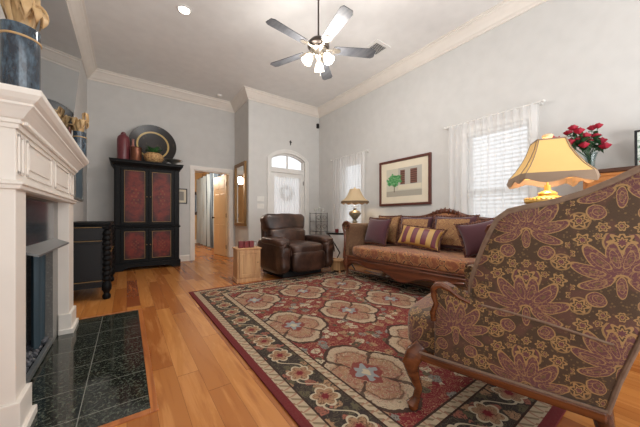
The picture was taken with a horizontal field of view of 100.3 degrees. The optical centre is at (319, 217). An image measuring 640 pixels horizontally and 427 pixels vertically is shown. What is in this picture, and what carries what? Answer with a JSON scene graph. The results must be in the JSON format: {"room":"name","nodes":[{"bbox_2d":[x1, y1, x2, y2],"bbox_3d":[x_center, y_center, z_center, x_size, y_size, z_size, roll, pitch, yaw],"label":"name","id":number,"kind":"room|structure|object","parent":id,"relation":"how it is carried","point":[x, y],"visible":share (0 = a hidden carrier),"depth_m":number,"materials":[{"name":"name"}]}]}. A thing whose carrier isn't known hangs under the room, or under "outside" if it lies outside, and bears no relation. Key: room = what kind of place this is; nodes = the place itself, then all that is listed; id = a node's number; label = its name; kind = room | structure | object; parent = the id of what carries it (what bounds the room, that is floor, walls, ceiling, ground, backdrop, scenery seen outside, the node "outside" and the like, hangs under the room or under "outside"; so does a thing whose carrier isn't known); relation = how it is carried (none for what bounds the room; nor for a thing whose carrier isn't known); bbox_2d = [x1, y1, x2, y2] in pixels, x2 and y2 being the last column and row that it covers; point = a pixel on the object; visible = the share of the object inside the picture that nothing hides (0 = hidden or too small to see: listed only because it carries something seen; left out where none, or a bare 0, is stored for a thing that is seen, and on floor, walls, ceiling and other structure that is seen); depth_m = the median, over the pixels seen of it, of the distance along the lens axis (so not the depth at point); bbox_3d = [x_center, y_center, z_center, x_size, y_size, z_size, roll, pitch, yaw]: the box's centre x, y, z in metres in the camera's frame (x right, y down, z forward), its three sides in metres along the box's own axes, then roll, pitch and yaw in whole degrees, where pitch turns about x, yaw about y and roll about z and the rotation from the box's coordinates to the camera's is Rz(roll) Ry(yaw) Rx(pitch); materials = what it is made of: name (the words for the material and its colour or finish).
{"room":"living room","nodes":[
{"label":"living room","id":0,"kind":"room"},
{"bbox_2d":[0,4,5,18],"bbox_3d":[-1.974,-1.580,1.793,0.145,2.560,1.500,0,0,-36],"label":"wall","id":1,"kind":"structure","parent":0,"point":[2,16],"depth_m":1.25,"materials":[{"name":"paint"}]},
{"bbox_2d":[35,0,80,133],"bbox_3d":[-1.936,-1.063,1.975,0.108,0.997,1.430,0,0,-36],"label":"mirror","id":2,"kind":"object","parent":1,"relation":"attached to","point":[60,52],"visible":0.5,"depth_m":1.95,"materials":[{"name":"grey mirror glass"}]},
{"bbox_2d":[71,60,86,221],"bbox_3d":[-1.825,-0.930,1.345,0.140,3.860,9.520,0,0,-36],"label":"wall","id":3,"kind":"structure","parent":0,"point":[80,208],"depth_m":4.52,"materials":[{"name":"paint"}]},
{"bbox_2d":[74,167,83,200],"bbox_3d":[-3.788,-0.750,4.196,0.025,0.950,0.860,0,0,-36],"label":"framed print","id":4,"kind":"object","parent":3,"relation":"attached to","point":[79,176],"visible":0.5,"depth_m":4.23,"materials":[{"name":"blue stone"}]},
{"bbox_2d":[76,168,82,198],"bbox_3d":[-3.791,-0.750,4.194,0.012,0.890,0.800,0,0,-36],"label":"picture","id":5,"kind":"object","parent":4,"relation":"attached to","point":[79,175],"depth_m":4.23},
{"bbox_2d":[87,79,234,254],"bbox_3d":[-3.322,-0.930,6.064,2.970,3.860,0.120,0,0,-36],"label":"wall","id":6,"kind":"structure","parent":0,"point":[204,136],"depth_m":5.78,"materials":[{"name":"paint"}]},
{"bbox_2d":[179,188,186,203],"bbox_3d":[-3.158,-0.490,6.093,0.230,0.340,0.025,0,0,-36],"label":"framed print","id":7,"kind":"object","parent":6,"relation":"attached to","point":[182,192],"visible":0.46,"depth_m":6.11,"materials":[{"name":"beige paper"}]},
{"bbox_2d":[179,192,183,199],"bbox_3d":[-3.160,-0.490,6.096,0.090,0.200,0.012,0,0,-36],"label":"picture","id":8,"kind":"object","parent":7,"relation":"attached to","point":[181,194],"depth_m":6.09},
{"bbox_2d":[179,255,189,260],"bbox_3d":[-2.793,0.930,4.336,1.800,0.140,3.300,0,0,-36],"label":"baseboard","id":9,"kind":"structure","parent":6,"relation":"attached to","point":[182,257],"depth_m":6.13,"materials":[{"name":"paint"}]},
{"bbox_2d":[190,165,232,260],"bbox_3d":[-2.653,-0.105,6.547,1.004,2.210,0.165,0,0,-36],"label":"doorway","id":10,"kind":"structure","parent":6,"relation":"in","point":[193,169],"depth_m":6.42,"materials":[{"name":"paint"}]},
{"bbox_2d":[212,175,227,255],"bbox_3d":[-2.663,-0.050,7.051,0.119,2.080,0.791,0,0,-44],"label":"door","id":11,"kind":"structure","parent":10,"relation":"attached to","point":[220,217],"depth_m":6.99,"materials":[{"name":"beige paint"}]},
{"bbox_2d":[195,173,201,239],"bbox_3d":[-5.400,-0.375,10.103,2.100,2.750,0.100,0,0,-36],"label":"wall","id":12,"kind":"structure","parent":0,"point":[197,175],"depth_m":10.45,"materials":[{"name":"beige paint"}]},
{"bbox_2d":[195,192,196,214],"bbox_3d":[-4.882,-0.550,10.394,0.450,0.922,0.035,0,0,-36],"label":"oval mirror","id":13,"kind":"object","parent":12,"relation":"attached to","point":[195,192],"visible":0.08,"depth_m":10.42,"materials":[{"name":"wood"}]},
{"bbox_2d":[196,173,220,247],"bbox_3d":[-3.815,-0.258,9.090,0.160,2.455,3.200,0,0,-36],"label":"drapes","id":14,"kind":"object","parent":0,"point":[205,184],"visible":0.74,"depth_m":9.30,"materials":[{"name":"fabric"}]},
{"bbox_2d":[235,100,253,246],"bbox_3d":[-1.848,-0.930,6.458,0.120,3.860,0.970,0,0,-36],"label":"wall","id":15,"kind":"structure","parent":0,"point":[244,116],"depth_m":6.10,"materials":[{"name":"paint"}]},
{"bbox_2d":[234,161,246,225],"bbox_3d":[-1.914,-0.550,6.404,0.050,1.500,0.720,0,0,-36],"label":"mirror","id":16,"kind":"object","parent":15,"relation":"attached to","point":[240,170],"visible":1,"depth_m":6.38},
{"bbox_2d":[236,165,242,222],"bbox_3d":[-1.906,-0.550,6.410,0.024,1.350,0.570,0,0,-36],"label":"mirror glass","id":17,"kind":"object","parent":16,"relation":"attached to","point":[239,168],"depth_m":6.44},
{"bbox_2d":[254,101,318,245],"bbox_3d":[-0.750,-0.930,6.741,1.990,3.860,0.140,0,0,-36],"label":"wall","id":18,"kind":"structure","parent":0,"point":[274,127],"depth_m":6.50,"materials":[{"name":"paint"}]},
{"bbox_2d":[257,203,263,208],"bbox_3d":[-1.373,-0.265,6.194,0.170,0.116,0.016,0,0,-36],"label":"switch plate","id":19,"kind":"object","parent":18,"relation":"attached to","point":[259,206],"visible":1,"depth_m":6.19,"materials":[{"name":"white plastic"}]},
{"bbox_2d":[257,196,263,200],"bbox_3d":[-1.373,-0.435,6.194,0.170,0.116,0.016,0,0,-36],"label":"switch plate","id":20,"kind":"object","parent":18,"relation":"attached to","point":[259,198],"visible":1,"depth_m":6.19,"materials":[{"name":"white plastic"}]},
{"bbox_2d":[271,154,303,215],"bbox_3d":[-0.826,-0.290,6.692,0.950,2.580,0.110,0,0,-36],"label":"door","id":21,"kind":"structure","parent":18,"relation":"in","point":[275,171],"depth_m":6.67,"materials":[{"name":"white paint"}]},
{"bbox_2d":[274,176,300,213],"bbox_3d":[-0.798,-0.140,6.654,0.750,1.720,0.032,0,0,-36],"label":"door curtain","id":22,"kind":"object","parent":21,"relation":"hanging from","point":[287,190],"visible":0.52,"depth_m":6.66,"materials":[{"name":"white fabric"}]},
{"bbox_2d":[267,149,308,234],"bbox_3d":[-0.772,-0.340,6.617,1.160,2.680,0.035,0,0,-36],"label":"trim","id":23,"kind":"structure","parent":18,"relation":"attached to","point":[283,151],"depth_m":6.71,"materials":[{"name":"white paint"}]},
{"bbox_2d":[84,0,503,107],"bbox_3d":[0.188,-2.910,2.852,5.350,0.100,9.600,0,0,-36],"label":"ceiling","id":24,"kind":"structure","parent":0,"point":[223,47],"depth_m":4.22,"materials":[{"name":"paint"}]},
{"bbox_2d":[176,4,191,14],"bbox_3d":[-1.868,-2.854,3.672,0.190,0.012,0.190,0,0,-36],"label":"recessed light","id":25,"kind":"object","parent":24,"relation":"in","point":[183,9],"visible":1,"depth_m":3.67,"materials":[{"name":"white paint"}]},
{"bbox_2d":[266,0,375,79],"bbox_3d":[-0.035,-2.338,3.368,1.415,1.043,1.430,0,0,-36],"label":"ceiling fan","id":26,"kind":"object","parent":24,"relation":"hanging from","point":[318,45],"visible":1,"depth_m":3.34,"materials":[{"name":"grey metal"}]},
{"bbox_2d":[365,39,390,56],"bbox_3d":[0.953,-2.854,4.516,0.340,0.015,0.340,0,0,-36],"label":"ceiling vent","id":27,"kind":"object","parent":24,"relation":"in","point":[380,47],"visible":0.78,"depth_m":4.47,"materials":[{"name":"white metal"}]},
{"bbox_2d":[26,243,639,426],"bbox_3d":[-1.131,1.048,4.675,5.350,0.104,14.100,0,0,-36],"label":"floor","id":28,"kind":"structure","parent":0,"point":[201,380],"depth_m":1.78,"materials":[{"name":"brown wood"}]},
{"bbox_2d":[0,83,88,426],"bbox_3d":[-1.928,0.220,1.789,0.415,1.560,1.810,0,0,-36],"label":"fireplace","id":29,"kind":"object","parent":28,"relation":"on","point":[40,158],"visible":1,"depth_m":1.38,"materials":[{"name":"paint"}]},
{"bbox_2d":[0,0,48,89],"bbox_3d":[-1.339,-0.807,1.194,0.188,0.493,0.240,0,0,-36],"label":"vase","id":30,"kind":"object","parent":29,"relation":"on","point":[20,43],"visible":0.92,"depth_m":1.15,"materials":[{"name":"blue ceramic"}]},
{"bbox_2d":[31,254,45,349],"bbox_3d":[-2.092,0.560,1.986,0.036,0.760,0.270,0,0,-36],"label":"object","id":31,"kind":"object","parent":29,"relation":"hanging from","point":[38,264],"depth_m":1.92,"materials":[{"name":"blue glass"}]},
{"bbox_2d":[26,238,68,256],"bbox_3d":[-1.832,0.190,1.797,0.090,0.050,0.940,0,0,-36],"label":"hood","id":32,"kind":"object","parent":29,"relation":"attached to","point":[40,247],"depth_m":1.70,"materials":[{"name":"grey metal"}]},
{"bbox_2d":[71,112,88,155],"bbox_3d":[-2.292,-0.786,2.530,0.141,0.451,0.155,0,0,-22],"label":"vase","id":33,"kind":"object","parent":29,"relation":"on","point":[78,125],"visible":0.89,"depth_m":2.52,"materials":[{"name":"blue ceramic"}]},
{"bbox_2d":[73,221,114,299],"bbox_3d":[-3.095,0.527,3.636,0.450,0.945,1.220,0,0,-36],"label":"sideboard","id":34,"kind":"object","parent":28,"relation":"on","point":[93,241],"visible":0.9,"depth_m":3.20,"materials":[{"name":"black paint"}]},
{"bbox_2d":[82,308,158,426],"bbox_3d":[-1.608,1.006,1.996,0.535,0.028,1.900,0,0,-36],"label":"trim","id":35,"kind":"structure","parent":28,"relation":"on","point":[154,407],"depth_m":1.60,"materials":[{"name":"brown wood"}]},
{"bbox_2d":[109,157,183,271],"bbox_3d":[-3.494,-0.040,5.415,1.210,2.080,0.670,0,0,-36],"label":"armoire","id":36,"kind":"object","parent":28,"relation":"on","point":[146,193],"visible":0.98,"depth_m":5.15,"materials":[{"name":"black paint"}]},
{"bbox_2d":[117,132,129,158],"bbox_3d":[-3.770,-1.363,5.122,0.208,0.565,0.208,0,0,-36],"label":"jar","id":37,"kind":"object","parent":36,"relation":"on","point":[123,141],"visible":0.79,"depth_m":5.04,"materials":[{"name":"ceramic"}]},
{"bbox_2d":[130,146,141,160],"bbox_3d":[-3.555,-1.216,5.174,0.208,0.270,0.208,0,0,-42],"label":"copper tankard","id":38,"kind":"object","parent":36,"relation":"on","point":[136,152],"visible":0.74,"depth_m":5.10,"materials":[{"name":"brown metal"}]},
{"bbox_2d":[129,125,175,162],"bbox_3d":[-3.494,-1.517,5.593,0.860,0.855,0.131,0,0,-36],"label":"charger plate","id":39,"kind":"object","parent":36,"relation":"on","point":[152,136],"visible":0.7,"depth_m":5.63,"materials":[{"name":"ceramic"}]},
{"bbox_2d":[144,146,163,162],"bbox_3d":[-3.345,-1.252,5.374,0.361,0.342,0.357,0,0,-36],"label":"basket","id":40,"kind":"object","parent":36,"relation":"on","point":[153,155],"visible":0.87,"depth_m":5.27,"materials":[{"name":"wicker"}]},
{"bbox_2d":[163,158,182,163],"bbox_3d":[-3.066,-1.154,5.583,0.298,0.146,0.298,0,0,9],"label":"dish","id":41,"kind":"object","parent":36,"relation":"on","point":[172,161],"visible":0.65,"depth_m":5.51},
{"bbox_2d":[232,246,261,282],"bbox_3d":[-1.169,0.738,4.272,0.390,0.525,0.350,0,0,-30],"label":"base cabinet","id":42,"kind":"object","parent":28,"relation":"on","point":[246,261],"visible":0.97,"depth_m":4.14,"materials":[{"name":"beige wood"}]},
{"bbox_2d":[238,241,243,247],"bbox_3d":[-1.233,0.415,4.160,0.072,0.118,0.072,0,0,-30],"label":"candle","id":43,"kind":"object","parent":42,"relation":"on","point":[240,243],"visible":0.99,"depth_m":4.13,"materials":[{"name":"red wax"}]},
{"bbox_2d":[244,241,248,247],"bbox_3d":[-1.164,0.415,4.200,0.072,0.118,0.072,0,0,-30],"label":"block","id":44,"kind":"object","parent":42,"relation":"on","point":[246,243],"visible":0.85,"depth_m":4.17,"materials":[{"name":"red wax"}]},
{"bbox_2d":[249,241,253,247],"bbox_3d":[-1.094,0.415,4.240,0.072,0.118,0.072,0,0,-30],"label":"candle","id":45,"kind":"object","parent":42,"relation":"on","point":[251,243],"visible":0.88,"depth_m":4.21,"materials":[{"name":"red wax"}]},
{"bbox_2d":[257,213,334,277],"bbox_3d":[-0.493,0.453,4.812,1.160,1.062,1.124,0,0,-39],"label":"recliner","id":46,"kind":"object","parent":28,"relation":"on","point":[286,251],"visible":0.99,"depth_m":4.50,"materials":[{"name":"brown leather"}]},
{"bbox_2d":[260,213,304,231],"bbox_3d":[-0.674,0.103,5.037,0.893,0.361,0.328,0,0,-39],"label":"cushion","id":47,"kind":"object","parent":46,"relation":"on","point":[269,222],"depth_m":4.84,"materials":[{"name":"brown leather"}]},
{"bbox_2d":[267,227,304,240],"bbox_3d":[-0.595,0.344,4.939,0.765,0.343,0.269,0,0,-39],"label":"lumbar cushion","id":48,"kind":"object","parent":46,"relation":"on","point":[290,233],"depth_m":4.82,"materials":[{"name":"brown leather"}]},
{"bbox_2d":[290,240,322,255],"bbox_3d":[-0.375,0.536,4.667,0.669,0.244,0.719,0,0,-39],"label":"seat cushion","id":49,"kind":"object","parent":46,"relation":"on","point":[298,247],"depth_m":4.39,"materials":[{"name":"brown leather"}]},
{"bbox_2d":[309,213,327,231],"bbox_3d":[-0.035,0.440,6.666,0.360,1.120,0.280,0,0,-36],"label":"plant stand","id":50,"kind":"object","parent":28,"relation":"on","point":[309,213],"visible":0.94,"depth_m":6.57,"materials":[{"name":"metal"}]},
{"bbox_2d":[325,231,354,269],"bbox_3d":[0.494,0.640,5.320,0.810,0.713,0.810,0,0,-36],"label":"round side table","id":51,"kind":"object","parent":28,"relation":"on","point":[326,232],"visible":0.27,"depth_m":5.12,"materials":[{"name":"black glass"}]},
{"bbox_2d":[341,187,368,222],"bbox_3d":[0.694,-0.162,5.317,0.560,0.890,0.560,0,0,-36],"label":"table lamp","id":52,"kind":"object","parent":51,"relation":"on","point":[354,196],"visible":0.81,"depth_m":5.21,"materials":[{"name":"beige fabric"}]},
{"bbox_2d":[189,269,566,426],"bbox_3d":[0.424,0.994,2.936,2.800,0.011,3.520,0,0,-36],"label":"area rug","id":53,"kind":"object","parent":28,"relation":"on","point":[330,347],"visible":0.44,"depth_m":1.90,"materials":[{"name":"fabric"}]},
{"bbox_2d":[331,258,345,272],"bbox_3d":[0.351,0.878,4.921,0.230,0.215,0.270,0,0,37],"label":"footstool","id":54,"kind":"object","parent":53,"relation":"on","point":[338,264],"visible":0.66,"depth_m":4.82,"materials":[{"name":"brown wood"}]},
{"bbox_2d":[342,207,491,286],"bbox_3d":[1.464,0.420,3.813,1.036,1.144,2.425,0,0,-36],"label":"sofa","id":55,"kind":"object","parent":53,"relation":"on","point":[403,264],"visible":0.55,"depth_m":3.55,"materials":[{"name":"brown fabric"}]},
{"bbox_2d":[364,217,392,246],"bbox_3d":[0.943,0.224,4.411,0.204,0.473,0.557,0,0,-28],"label":"sofa pillow","id":56,"kind":"object","parent":55,"relation":"on","point":[378,228],"visible":1,"depth_m":4.31,"materials":[{"name":"purple fabric"}]},
{"bbox_2d":[378,215,401,245],"bbox_3d":[1.139,0.204,4.515,0.194,0.497,0.551,0,0,-27],"label":"sofa pillow","id":57,"kind":"object","parent":55,"relation":"on","point":[393,232],"visible":0.48,"depth_m":4.33,"materials":[{"name":"gold fabric"}]},
{"bbox_2d":[353,244,475,274],"bbox_3d":[1.398,0.534,3.765,0.840,0.214,2.079,0,0,-36],"label":"seat cushion","id":58,"kind":"object","parent":55,"relation":"on","point":[446,262],"depth_m":3.43,"materials":[{"name":"brown fabric"}]},
{"bbox_2d":[396,215,433,245],"bbox_3d":[1.439,0.204,4.028,0.197,0.485,0.593,0,0,-40],"label":"sofa pillow","id":59,"kind":"object","parent":55,"relation":"on","point":[426,221],"visible":0.4,"depth_m":3.99,"materials":[{"name":"gold fabric"}]},
{"bbox_2d":[395,224,447,252],"bbox_3d":[1.371,0.269,3.683,0.195,0.354,0.726,0,0,-39],"label":"sofa pillow","id":60,"kind":"object","parent":55,"relation":"on","point":[421,237],"visible":1,"depth_m":3.60,"materials":[{"name":"fabric"}]},
{"bbox_2d":[433,214,479,251],"bbox_3d":[1.770,0.204,3.553,0.202,0.492,0.611,0,0,-40],"label":"sofa pillow","id":61,"kind":"object","parent":55,"relation":"on","point":[450,241],"visible":0.56,"depth_m":3.51,"materials":[{"name":"gold fabric"}]},
{"bbox_2d":[454,217,494,257],"bbox_3d":[1.865,0.239,3.103,0.531,0.499,0.199,0,0,8],"label":"sofa pillow","id":62,"kind":"object","parent":55,"relation":"on","point":[471,235],"visible":0.56,"depth_m":3.08,"materials":[{"name":"purple fabric"}]},
{"bbox_2d":[402,165,639,426],"bbox_3d":[1.036,0.381,1.394,0.998,1.224,0.829,0,0,40],"label":"armchair","id":63,"kind":"object","parent":53,"relation":"on","point":[547,310],"visible":1,"depth_m":1.02,"materials":[{"name":"fabric"}]},
{"bbox_2d":[408,293,434,351],"bbox_3d":[0.897,0.592,1.510,0.636,0.205,0.696,0,0,40],"label":"seat cushion","id":64,"kind":"object","parent":63,"relation":"on","point":[421,330],"depth_m":1.39,"materials":[{"name":"fabric"}]},
{"bbox_3d":[1.692,0.636,1.987,0.560,0.691,0.560,0,0,-36],"label":"end table","id":65,"kind":"object","parent":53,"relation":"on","visible":0},
{"bbox_2d":[506,133,600,203],"bbox_3d":[1.692,-0.168,1.987,0.441,0.915,0.441,0,0,24],"label":"table lamp","id":66,"kind":"object","parent":65,"relation":"on","point":[548,162],"visible":0.75,"depth_m":1.88,"materials":[{"name":"beige fabric"}]},
{"bbox_2d":[583,165,637,189],"bbox_3d":[3.218,0.265,2.274,0.449,1.470,1.410,0,0,-36],"label":"chest","id":67,"kind":"object","parent":28,"relation":"on","point":[608,173],"visible":0.02,"depth_m":2.56,"materials":[{"name":"brown wood"}]},
{"bbox_2d":[634,130,639,165],"bbox_3d":[3.126,-0.648,2.434,0.120,0.359,0.340,0,0,-45],"label":"frame","id":68,"kind":"object","parent":67,"relation":"on","point":[636,132],"visible":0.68,"depth_m":2.52,"materials":[{"name":"black paint"}]},
{"bbox_2d":[637,132,639,164],"bbox_3d":[3.105,-0.648,2.414,0.047,0.323,0.304,0,0,-44],"label":"picture","id":69,"kind":"object","parent":68,"relation":"attached to","point":[638,133],"depth_m":2.51},
{"bbox_3d":[2.807,-0.571,2.773,0.120,0.200,0.120,0,0,-36],"label":"flower vase","id":70,"kind":"object","parent":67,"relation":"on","visible":0},
{"bbox_2d":[552,123,611,164],"bbox_3d":[2.695,-0.742,2.756,0.656,0.503,0.259,0,0,-6],"label":"bouquet","id":71,"kind":"object","parent":70,"relation":"in","point":[583,141],"visible":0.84,"depth_m":2.75,"materials":[{"name":"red plant"}]},
{"bbox_2d":[319,0,639,236],"bbox_3d":[2.508,-0.930,3.809,0.150,3.860,8.430,0,0,-36],"label":"wall","id":72,"kind":"structure","parent":0,"point":[581,57],"depth_m":3.62,"materials":[{"name":"paint"}]},
{"bbox_2d":[66,0,547,117],"bbox_3d":[0.214,-2.763,2.748,4.810,0.195,9.400,0,0,-36],"label":"crown molding","id":73,"kind":"structure","parent":72,"relation":"attached to","point":[506,10],"depth_m":5.07,"materials":[{"name":"paint"}]},
{"bbox_2d":[330,149,368,258],"bbox_3d":[0.660,-0.241,6.144,0.104,2.402,1.270,0,0,-36],"label":"sheer curtain","id":74,"kind":"object","parent":72,"relation":"hanging from","point":[348,171],"visible":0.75,"depth_m":6.22,"materials":[{"name":"white fabric"}]},
{"bbox_2d":[379,152,431,205],"bbox_3d":[1.548,-0.665,4.973,0.040,0.880,1.130,0,0,-36],"label":"framed painting","id":75,"kind":"object","parent":72,"relation":"attached to","point":[407,180],"visible":1,"depth_m":4.91},
{"bbox_2d":[387,164,421,196],"bbox_3d":[1.554,-0.665,4.977,0.019,0.530,0.780,0,0,-36],"label":"picture","id":76,"kind":"object","parent":75,"relation":"attached to","point":[405,180],"depth_m":4.93},
{"bbox_2d":[443,99,545,217],"bbox_3d":[2.374,-0.241,3.765,0.118,2.402,1.285,0,0,-36],"label":"sheer curtain","id":77,"kind":"object","parent":72,"relation":"attached to","point":[485,152],"visible":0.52,"depth_m":3.71,"materials":[{"name":"white fabric"}]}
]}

